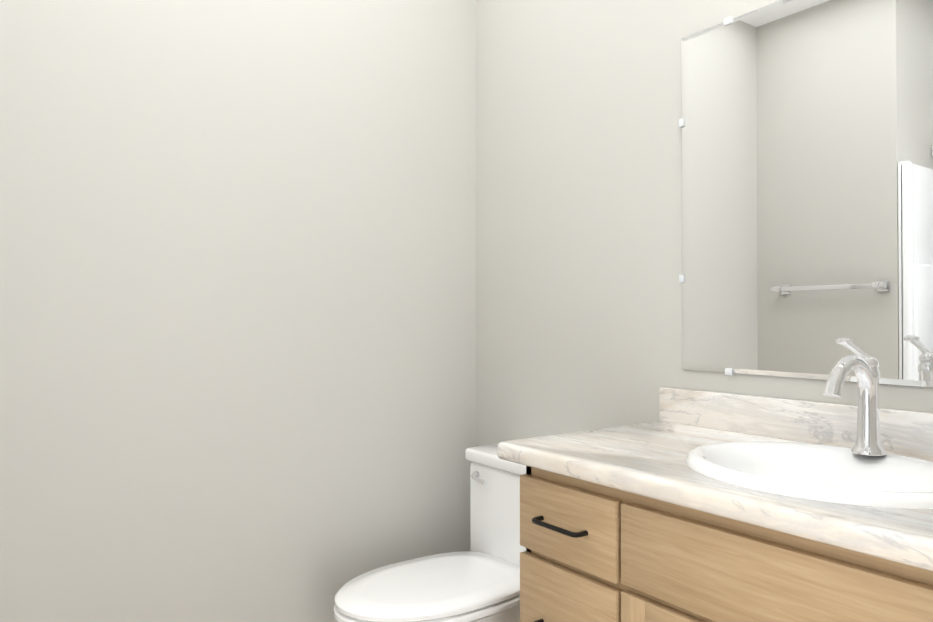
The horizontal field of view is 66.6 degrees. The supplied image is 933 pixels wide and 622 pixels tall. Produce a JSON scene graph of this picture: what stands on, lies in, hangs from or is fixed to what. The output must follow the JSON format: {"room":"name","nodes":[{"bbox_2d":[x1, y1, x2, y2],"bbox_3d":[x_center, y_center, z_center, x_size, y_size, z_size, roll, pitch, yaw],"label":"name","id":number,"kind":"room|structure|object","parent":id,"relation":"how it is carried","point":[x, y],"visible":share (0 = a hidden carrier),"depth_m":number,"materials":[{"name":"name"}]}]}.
{"room":"bathroom","nodes":[
{"label":"bathroom","id":0,"kind":"room"},
{"bbox_2d":[0,0,475,621],"bbox_3d":[-1.080,-0.156,1.949,2.870,2.740,0.100,0,-1,-36],"label":"wall","id":1,"kind":"structure","parent":0,"point":[236,310],"depth_m":2.15,"materials":[{"name":"grey paint"}]},
{"bbox_2d":[475,0,932,446],"bbox_3d":[0.800,-0.159,1.704,0.100,2.740,2.490,0,-1,-36],"label":"wall","id":2,"kind":"structure","parent":0,"point":[578,218],"depth_m":2.22,"materials":[{"name":"grey paint"}]},
{"bbox_2d":[679,0,932,386],"bbox_3d":[0.881,-0.293,1.495,0.010,0.906,1.047,0,-1,-36],"label":"mirror","id":3,"kind":"object","parent":2,"relation":"attached to","point":[806,126],"visible":1,"depth_m":1.63,"materials":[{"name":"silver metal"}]},
{"bbox_3d":[-0.355,1.254,0.924,2.870,0.100,2.590,0,-1,-36],"label":"floor","id":4,"kind":"structure","parent":0,"visible":0},
{"bbox_2d":[333,444,525,621],"bbox_3d":[-0.022,0.835,2.077,0.768,0.764,0.450,0,-1,-36],"label":"toilet","id":5,"kind":"object","parent":4,"relation":"on","point":[479,581],"visible":0.69,"depth_m":2.04,"materials":[{"name":"white ceramic"}]},
{"bbox_2d":[497,337,932,621],"bbox_3d":[0.665,0.629,1.282,0.598,1.156,1.247,0,-1,-36],"label":"bathroom vanity","id":6,"kind":"object","parent":4,"relation":"on","point":[691,505],"visible":1,"depth_m":1.32,"materials":[{"name":"brown wood"}]},
{"bbox_2d":[822,337,886,455],"bbox_3d":[0.727,0.164,1.363,0.182,0.225,0.086,0,-1,-36],"label":"faucet","id":7,"kind":"object","parent":6,"relation":"on","point":[865,367],"depth_m":1.37,"materials":[{"name":"silver metal"}]}
]}

